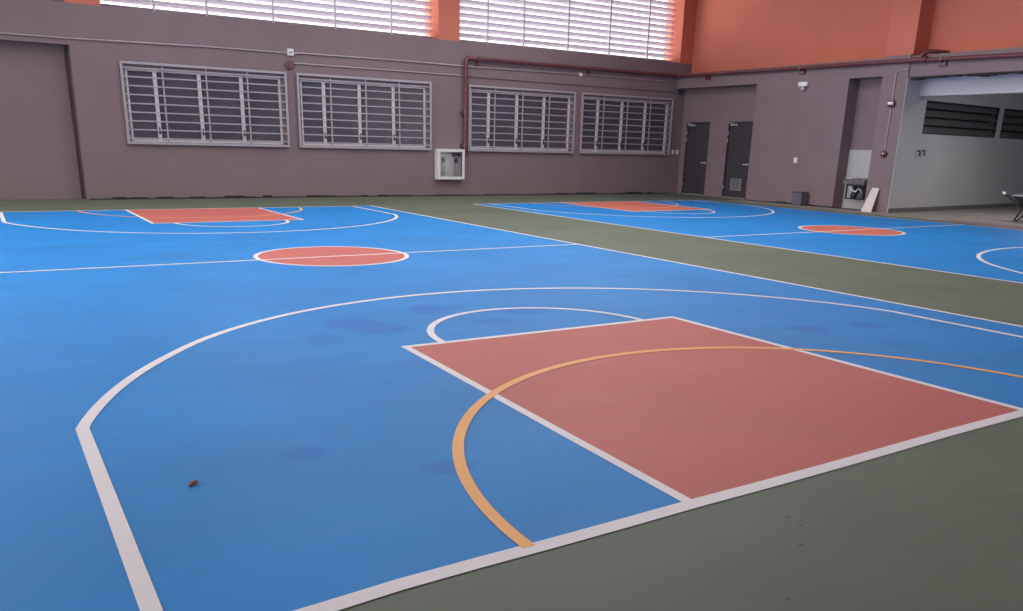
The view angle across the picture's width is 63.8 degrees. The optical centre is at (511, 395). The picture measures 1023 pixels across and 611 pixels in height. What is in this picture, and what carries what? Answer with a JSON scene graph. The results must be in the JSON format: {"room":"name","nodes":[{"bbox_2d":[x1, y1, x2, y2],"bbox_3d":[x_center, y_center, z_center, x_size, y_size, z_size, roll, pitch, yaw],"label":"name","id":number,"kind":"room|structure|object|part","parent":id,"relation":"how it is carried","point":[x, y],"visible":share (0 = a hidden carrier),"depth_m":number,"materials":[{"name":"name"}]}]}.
{"room":"sports hall","nodes":[
{"label":"sports hall","id":0,"kind":"room"},
{"bbox_2d":[0,0,691,199],"bbox_3d":[-5.098,-6.586,19.232,25.080,3.770,0.600,-9,20,-31],"label":"wall","id":1,"kind":"structure","parent":0,"point":[63,134],"depth_m":18.50,"materials":[{"name":"brown paint"}]},
{"bbox_2d":[63,0,100,5],"bbox_3d":[-8.642,-9.003,16.217,0.625,2.430,0.746,-9,20,-31],"label":"pillar","id":2,"kind":"structure","parent":1,"relation":"on","point":[89,2],"depth_m":16.29,"materials":[{"name":"paint"}]},
{"bbox_2d":[0,32,297,54],"bbox_3d":[-10.180,-6.852,15.399,12.600,0.117,0.032,-9,20,-31],"label":"conduit","id":3,"kind":"object","parent":1,"relation":"attached to","point":[0,32],"visible":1,"depth_m":16.91,"materials":[{"name":"grey metal"}]},
{"bbox_2d":[125,68,283,144],"bbox_3d":[-6.640,-6.287,18.014,3.235,1.450,0.120,-9,20,-31],"label":"window","id":4,"kind":"structure","parent":1,"relation":"in","point":[128,71],"depth_m":17.99,"materials":[{"name":"metal"}]},
{"bbox_3d":[-7.779,-6.117,17.355,0.492,1.360,0.008,-9,20,-31],"label":"pane","id":5,"kind":"part","parent":4,"relation":"part of","materials":[{"name":"clear glass"}]},
{"bbox_3d":[-7.162,-6.214,17.730,0.821,1.360,0.008,-9,20,-31],"label":"pane","id":6,"kind":"part","parent":4,"relation":"part of","materials":[{"name":"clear glass"}]},
{"bbox_3d":[-6.406,-6.334,18.189,0.821,1.360,0.008,-9,20,-31],"label":"pane","id":7,"kind":"part","parent":4,"relation":"part of","materials":[{"name":"clear glass"}]},
{"bbox_3d":[-5.661,-6.453,18.642,0.796,1.360,0.008,-9,20,-31],"label":"pane","id":8,"kind":"part","parent":4,"relation":"part of","materials":[{"name":"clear glass"}]},
{"bbox_2d":[119,60,289,146],"bbox_3d":[-6.579,-6.297,17.931,3.455,1.630,0.075,-9,20,-31],"label":"window grille","id":9,"kind":"object","parent":1,"relation":"in","point":[120,62],"visible":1,"depth_m":17.82,"materials":[{"name":"grey metal"}]},
{"bbox_2d":[100,0,430,37],"bbox_3d":[-5.218,-9.565,18.394,7.565,2.450,0.200,-9,20,-31],"label":"window","id":10,"kind":"structure","parent":1,"relation":"in","point":[153,3],"depth_m":19.11,"materials":[{"name":"metal"}]},
{"bbox_2d":[285,60,293,68],"bbox_3d":[-5.010,-7.479,18.582,0.200,0.200,0.080,-9,20,-31],"label":"fire alarm","id":11,"kind":"object","parent":1,"relation":"attached to","point":[289,64],"visible":1,"depth_m":18.56,"materials":[{"name":"red metal"}]},
{"bbox_2d":[287,49,293,55],"bbox_3d":[-4.980,-7.731,18.525,0.145,0.145,0.072,-9,20,-31],"label":"junction box","id":12,"kind":"object","parent":1,"relation":"attached to","point":[290,52],"visible":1,"depth_m":18.50,"materials":[{"name":"white plastic"}]},
{"bbox_2d":[300,79,425,147],"bbox_3d":[-3.532,-6.781,19.903,3.205,1.450,0.120,-9,20,-31],"label":"window","id":13,"kind":"structure","parent":1,"relation":"in","point":[309,83],"depth_m":19.88,"materials":[{"name":"metal"}]},
{"bbox_3d":[-4.660,-6.612,19.250,0.486,1.360,0.008,-9,20,-31],"label":"pane","id":14,"kind":"part","parent":13,"relation":"part of","materials":[{"name":"clear glass"}]},
{"bbox_3d":[-4.050,-6.709,19.621,0.813,1.360,0.008,-9,20,-31],"label":"pane","id":15,"kind":"part","parent":13,"relation":"part of","materials":[{"name":"clear glass"}]},
{"bbox_3d":[-3.300,-6.827,20.076,0.813,1.360,0.008,-9,20,-31],"label":"pane","id":16,"kind":"part","parent":13,"relation":"part of","materials":[{"name":"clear glass"}]},
{"bbox_3d":[-2.562,-6.945,20.525,0.788,1.360,0.008,-9,20,-31],"label":"pane","id":17,"kind":"part","parent":13,"relation":"part of","materials":[{"name":"clear glass"}]},
{"bbox_2d":[296,73,431,149],"bbox_3d":[-3.471,-6.790,19.819,3.425,1.630,0.075,-9,20,-31],"label":"window grille","id":18,"kind":"object","parent":1,"relation":"in","point":[297,74],"visible":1,"depth_m":19.73,"materials":[{"name":"grey metal"}]},
{"bbox_2d":[294,63,463,75],"bbox_3d":[-3.072,-7.828,19.771,4.400,0.032,0.028,-9,20,-31],"label":"conduit","id":19,"kind":"object","parent":1,"relation":"attached to","point":[294,63],"visible":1,"depth_m":19.66,"materials":[{"name":"metal"}]},
{"bbox_2d":[89,192,669,199],"bbox_3d":[-1.958,-5.210,21.357,16.215,0.057,0.028,-9,20,-31],"label":"joint","id":20,"kind":"object","parent":1,"relation":"attached to","point":[241,196],"visible":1,"depth_m":19.98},
{"bbox_2d":[425,0,459,40],"bbox_3d":[-1.719,-10.102,20.424,0.595,2.430,0.746,-9,20,-31],"label":"pillar","id":21,"kind":"structure","parent":1,"relation":"on","point":[444,20],"depth_m":20.36,"materials":[{"name":"paint"}]},
{"bbox_2d":[435,149,464,178],"bbox_3d":[-1.590,-5.975,21.253,0.787,0.752,0.180,-9,20,-31],"label":"cabinet","id":22,"kind":"object","parent":1,"relation":"attached to","point":[449,162],"visible":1,"depth_m":21.29,"materials":[{"name":"white metal"}]},
{"bbox_2d":[441,157,445,174],"bbox_3d":[-1.772,-5.913,21.186,0.116,0.422,0.090,-9,20,-31],"label":"valve","id":23,"kind":"object","parent":22,"relation":"in","point":[443,158],"visible":1,"depth_m":21.16,"materials":[{"name":"white plastic"}]},
{"bbox_2d":[454,158,457,175],"bbox_3d":[-1.464,-5.941,21.380,0.091,0.426,0.090,-9,20,-31],"label":"valve","id":24,"kind":"object","parent":22,"relation":"in","point":[456,159],"visible":1,"depth_m":21.34,"materials":[{"name":"grey metal"}]},
{"bbox_2d":[295,52,675,82],"bbox_3d":[-0.004,-8.544,21.559,11.550,0.077,0.032,-9,20,-31],"label":"conduit","id":25,"kind":"object","parent":1,"relation":"attached to","point":[295,52],"visible":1,"depth_m":20.98,"materials":[{"name":"grey metal"}]},
{"bbox_2d":[470,90,569,150],"bbox_3d":[0.255,-7.382,22.205,3.180,1.450,0.120,-9,20,-31],"label":"window","id":26,"kind":"structure","parent":1,"relation":"in","point":[561,139],"depth_m":22.20,"materials":[{"name":"metal"}]},
{"bbox_3d":[-0.864,-7.214,21.557,0.482,1.360,0.008,-9,20,-31],"label":"pane","id":27,"kind":"part","parent":26,"relation":"part of","materials":[{"name":"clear glass"}]},
{"bbox_3d":[-0.258,-7.311,21.925,0.806,1.360,0.008,-9,20,-31],"label":"pane","id":28,"kind":"part","parent":26,"relation":"part of","materials":[{"name":"clear glass"}]},
{"bbox_3d":[0.485,-7.429,22.377,0.806,1.360,0.008,-9,20,-31],"label":"pane","id":29,"kind":"part","parent":26,"relation":"part of","materials":[{"name":"clear glass"}]},
{"bbox_3d":[1.218,-7.545,22.822,0.781,1.360,0.008,-9,20,-31],"label":"pane","id":30,"kind":"part","parent":26,"relation":"part of","materials":[{"name":"clear glass"}]},
{"bbox_2d":[468,85,575,152],"bbox_3d":[0.316,-7.392,22.121,3.400,1.630,0.075,-9,20,-31],"label":"window grille","id":31,"kind":"object","parent":1,"relation":"in","point":[469,86],"visible":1,"depth_m":22.04,"materials":[{"name":"grey metal"}]},
{"bbox_2d":[460,0,674,61],"bbox_3d":[1.643,-10.655,22.564,7.450,2.450,0.200,-9,20,-31],"label":"window","id":32,"kind":"structure","parent":1,"relation":"in","point":[524,3],"depth_m":22.77,"materials":[{"name":"metal"}]},
{"bbox_2d":[468,76,676,92],"bbox_3d":[1.911,-8.610,22.802,7.250,0.038,0.028,-9,20,-31],"label":"conduit","id":33,"kind":"object","parent":1,"relation":"attached to","point":[468,76],"visible":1,"depth_m":22.57,"materials":[{"name":"metal"}]},
{"bbox_2d":[581,98,667,152],"bbox_3d":[3.319,-7.869,24.066,3.195,1.450,0.120,-9,20,-31],"label":"window","id":34,"kind":"structure","parent":1,"relation":"in","point":[621,147],"depth_m":24.06,"materials":[{"name":"metal"}]},
{"bbox_3d":[2.194,-7.700,23.415,0.484,1.360,0.008,-9,20,-31],"label":"pane","id":35,"kind":"part","parent":34,"relation":"part of","materials":[{"name":"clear glass"}]},
{"bbox_3d":[2.803,-7.797,23.786,0.810,1.360,0.008,-9,20,-31],"label":"pane","id":36,"kind":"part","parent":34,"relation":"part of","materials":[{"name":"clear glass"}]},
{"bbox_3d":[3.549,-7.915,24.239,0.810,1.360,0.008,-9,20,-31],"label":"pane","id":37,"kind":"part","parent":34,"relation":"part of","materials":[{"name":"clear glass"}]},
{"bbox_3d":[4.285,-8.032,24.687,0.785,1.360,0.008,-9,20,-31],"label":"pane","id":38,"kind":"part","parent":34,"relation":"part of","materials":[{"name":"clear glass"}]},
{"bbox_2d":[579,92,673,154],"bbox_3d":[3.380,-7.878,23.983,3.415,1.630,0.075,-9,20,-31],"label":"window grille","id":39,"kind":"object","parent":1,"relation":"in","point":[583,93],"visible":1,"depth_m":23.89,"materials":[{"name":"grey metal"}]},
{"bbox_2d":[673,97,676,148],"bbox_3d":[4.959,-8.288,24.916,0.044,1.580,0.024,-9,20,-31],"label":"conduit","id":40,"kind":"object","parent":1,"relation":"attached to","point":[676,97],"visible":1,"depth_m":24.90,"materials":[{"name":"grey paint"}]},
{"bbox_2d":[0,193,1022,610],"bbox_3d":[3.514,-0.992,8.389,40.000,0.204,30.140,-9,20,-31],"label":"floor","id":41,"kind":"structure","parent":0,"point":[672,401],"depth_m":4.30,"materials":[{"name":"blue paint"}]},
{"bbox_2d":[188,480,197,486],"bbox_3d":[-1.250,0.340,3.225,0.026,0.020,0.056,7,18,17],"label":"dry leaf","id":42,"kind":"object","parent":41,"relation":"on","point":[192,482],"visible":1,"depth_m":3.21,"materials":[{"name":"brown plant"}]},
{"bbox_2d":[1002,191,1022,220],"bbox_3d":[11.203,-3.975,17.476,0.644,0.607,1.760,0,17,-6],"label":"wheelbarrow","id":43,"kind":"object","parent":41,"relation":"on","point":[1019,198],"visible":1,"depth_m":17.75,"materials":[{"name":"black metal"}]},
{"bbox_3d":[11.034,-4.043,17.467,0.071,0.405,1.465,-3,17,-13],"label":"handle","id":44,"kind":"part","parent":43,"relation":"part of","materials":[{"name":"black metal"}]},
{"bbox_2d":[1012,195,1022,206],"bbox_3d":[11.213,-4.086,17.399,1.031,0.244,1.214,-9,20,-31],"label":"tray","id":45,"kind":"object","parent":43,"relation":"on","point":[1019,198],"depth_m":17.71,"materials":[{"name":"grey paint"}]},
{"bbox_3d":[10.981,-3.868,17.622,0.076,0.307,0.472,-3,17,-13],"label":"leg","id":46,"kind":"part","parent":43,"relation":"part of","materials":[{"name":"black metal"}]},
{"bbox_2d":[677,47,1022,212],"bbox_3d":[8.855,-6.174,19.567,0.655,3.480,15.100,-9,20,-31],"label":"wall","id":47,"kind":"structure","parent":0,"point":[841,110],"depth_m":20.90,"materials":[{"name":"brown paint"}]},
{"bbox_2d":[681,122,709,195],"bbox_3d":[5.588,-7.157,24.869,0.206,2.115,0.965,-9,20,-31],"label":"door","id":48,"kind":"structure","parent":47,"relation":"in","point":[697,133],"depth_m":24.90,"materials":[{"name":"grey paint"}]},
{"bbox_2d":[689,176,699,187],"bbox_3d":[5.572,-6.514,25.065,0.023,0.330,0.400,-9,20,-31],"label":"vent","id":49,"kind":"object","parent":48,"relation":"attached to","point":[694,181],"depth_m":25.06,"materials":[{"name":"grey plastic"}]},
{"bbox_2d":[721,121,752,198],"bbox_3d":[6.477,-6.724,23.520,0.206,2.115,0.930,-9,20,-31],"label":"door","id":50,"kind":"structure","parent":47,"relation":"in","point":[739,136],"depth_m":23.55,"materials":[{"name":"grey paint"}]},
{"bbox_2d":[730,178,741,190],"bbox_3d":[6.461,-6.081,23.716,0.023,0.330,0.400,-9,20,-31],"label":"vent","id":51,"kind":"object","parent":50,"relation":"attached to","point":[735,183],"depth_m":23.70,"materials":[{"name":"grey metal"}]},
{"bbox_2d":[460,49,1022,156],"bbox_3d":[5.343,-6.359,18.061,7.876,2.575,12.501,-9,20,-31],"label":"pipe","id":52,"kind":"object","parent":47,"relation":"attached to","point":[943,61],"visible":0.99,"depth_m":20.94,"materials":[{"name":"red metal"}]},
{"bbox_2d":[745,199,858,209],"bbox_3d":[7.561,-4.979,21.423,0.027,0.050,3.850,-9,20,-31],"label":"baseboard","id":53,"kind":"structure","parent":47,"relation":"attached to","point":[745,199],"depth_m":21.32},
{"bbox_2d":[798,81,809,90],"bbox_3d":[7.394,-7.839,20.846,0.125,0.212,0.280,-9,20,-31],"label":"emergency light","id":54,"kind":"object","parent":47,"relation":"attached to","point":[800,84],"visible":1,"depth_m":20.82,"materials":[{"name":"white plastic"}]},
{"bbox_2d":[842,150,871,208],"bbox_3d":[8.649,-5.323,20.312,0.024,1.410,0.910,-9,20,-31],"label":"wall panel","id":55,"kind":"object","parent":47,"relation":"attached to","point":[858,165],"visible":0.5,"depth_m":20.40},
{"bbox_2d":[843,177,867,199],"bbox_3d":[8.511,-5.098,20.244,0.340,0.531,0.600,-9,20,-31],"label":"fountain","id":56,"kind":"object","parent":55,"relation":"attached to","point":[859,185],"visible":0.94,"depth_m":20.24,"materials":[{"name":"metal"}]},
{"bbox_3d":[8.543,-5.021,20.289,0.260,0.360,0.510,-9,20,-31],"label":"support frame","id":57,"kind":"part","parent":56,"relation":"part of","materials":[{"name":"black metal"}]},
{"bbox_2d":[843,178,867,184],"bbox_3d":[8.515,-5.255,20.196,0.340,0.140,0.600,-9,20,-31],"label":"basin","id":58,"kind":"object","parent":56,"relation":"in","point":[855,181],"depth_m":20.16,"materials":[{"name":"metal"}]},
{"bbox_3d":[8.645,-5.047,20.348,0.020,0.340,0.450,-9,20,-31],"label":"plate","id":59,"kind":"part","parent":56,"relation":"part of","materials":[{"name":"white plastic"}]},
{"bbox_2d":[881,151,886,156],"bbox_3d":[8.702,-5.649,19.238,0.085,0.150,0.150,-9,20,-31],"label":"fire alarm","id":60,"kind":"object","parent":47,"relation":"attached to","point":[883,153],"visible":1,"depth_m":19.21,"materials":[{"name":"red plastic"}]},
{"bbox_2d":[887,100,895,106],"bbox_3d":[8.732,-6.709,18.911,0.085,0.140,0.170,-9,20,-31],"label":"fire alarm","id":61,"kind":"object","parent":47,"relation":"attached to","point":[891,103],"visible":1,"depth_m":18.87,"materials":[{"name":"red plastic"}]},
{"bbox_2d":[884,69,907,149],"bbox_3d":[8.816,-6.542,18.860,0.028,1.754,0.295,-9,20,-31],"label":"conduit","id":62,"kind":"object","parent":47,"relation":"attached to","point":[902,69],"visible":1,"depth_m":18.95,"materials":[{"name":"metal"}]},
{"bbox_2d":[885,0,935,55],"bbox_3d":[9.098,-9.062,18.427,0.640,2.720,0.700,-9,20,-31],"label":"pillar","id":63,"kind":"structure","parent":47,"relation":"on","point":[911,21],"depth_m":18.42,"materials":[{"name":"paint"}]},
{"bbox_2d":[911,70,1022,79],"bbox_3d":[10.224,-6.594,16.827,0.204,0.063,4.316,-9,20,-31],"label":"plaster edge","id":64,"kind":"structure","parent":47,"relation":"attached to","point":[987,74],"depth_m":17.37,"materials":[{"name":"grey paint"}]},
{"bbox_2d":[691,0,1022,72],"bbox_3d":[9.235,-9.172,18.854,0.300,2.750,15.100,-9,20,-31],"label":"wall","id":65,"kind":"structure","parent":0,"point":[729,34],"depth_m":20.87,"materials":[{"name":"paint"}]},
{"bbox_2d":[663,0,696,63],"bbox_3d":[5.102,-11.185,24.569,0.615,2.430,0.746,-9,20,-31],"label":"pillar","id":66,"kind":"structure","parent":65,"relation":"on","point":[684,17],"depth_m":24.38,"materials":[{"name":"paint"}]},
{"bbox_2d":[722,200,1022,225],"bbox_3d":[9.458,-3.931,18.217,1.626,0.001,12.000,-9,20,-31],"label":"floor","id":67,"kind":"structure","parent":0,"point":[897,214],"depth_m":18.91,"materials":[{"name":"concrete"}]},
{"bbox_2d":[791,192,807,205],"bbox_3d":[7.432,-5.080,21.237,0.256,0.345,0.316,-9,20,-31],"label":"waste bin","id":68,"kind":"object","parent":67,"relation":"on","point":[798,198],"visible":0.99,"depth_m":21.14,"materials":[{"name":"grey plastic"}]},
{"bbox_2d":[861,188,879,211],"bbox_3d":[8.545,-4.661,19.594,0.220,0.554,0.270,-9,20,-31],"label":"leaning board","id":69,"kind":"object","parent":67,"relation":"on","point":[868,205],"visible":1,"depth_m":19.57,"materials":[{"name":"white wood"}]},
{"bbox_2d":[887,77,1022,212],"bbox_3d":[12.547,-6.670,21.823,9.414,3.300,0.399,-11,21,-36],"label":"wall","id":70,"kind":"structure","parent":0,"point":[953,170],"depth_m":20.68,"materials":[{"name":"white paint"}]},
{"bbox_2d":[888,203,1018,212],"bbox_3d":[12.468,-5.056,22.012,8.953,0.100,0.015,-11,21,-36],"label":"baseboard","id":71,"kind":"structure","parent":70,"relation":"attached to","point":[915,209],"depth_m":21.11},
{"bbox_2d":[922,100,999,137],"bbox_3d":[11.174,-6.882,20.564,3.804,0.750,0.200,-11,21,-36],"label":"window","id":72,"kind":"structure","parent":70,"relation":"in","point":[941,118],"depth_m":20.51,"materials":[{"name":"black metal"}]},
{"bbox_2d":[999,108,1022,139],"bbox_3d":[14.128,-7.459,22.713,3.131,0.750,0.200,-11,21,-36],"label":"window","id":73,"kind":"structure","parent":70,"relation":"in","point":[1012,123],"depth_m":22.23,"materials":[{"name":"black metal"}]},
{"bbox_3d":[14.469,-7.326,18.816,9.010,0.200,9.400,-9,20,-31],"label":"ceiling","id":74,"kind":"structure","parent":0,"visible":0},
{"bbox_2d":[919,73,1022,96],"bbox_3d":[11.533,-6.305,16.015,0.340,0.670,7.472,-9,20,-31],"label":"beam","id":75,"kind":"structure","parent":74,"relation":"attached to","point":[1010,83],"depth_m":17.99,"materials":[{"name":"white paint"}]}
]}

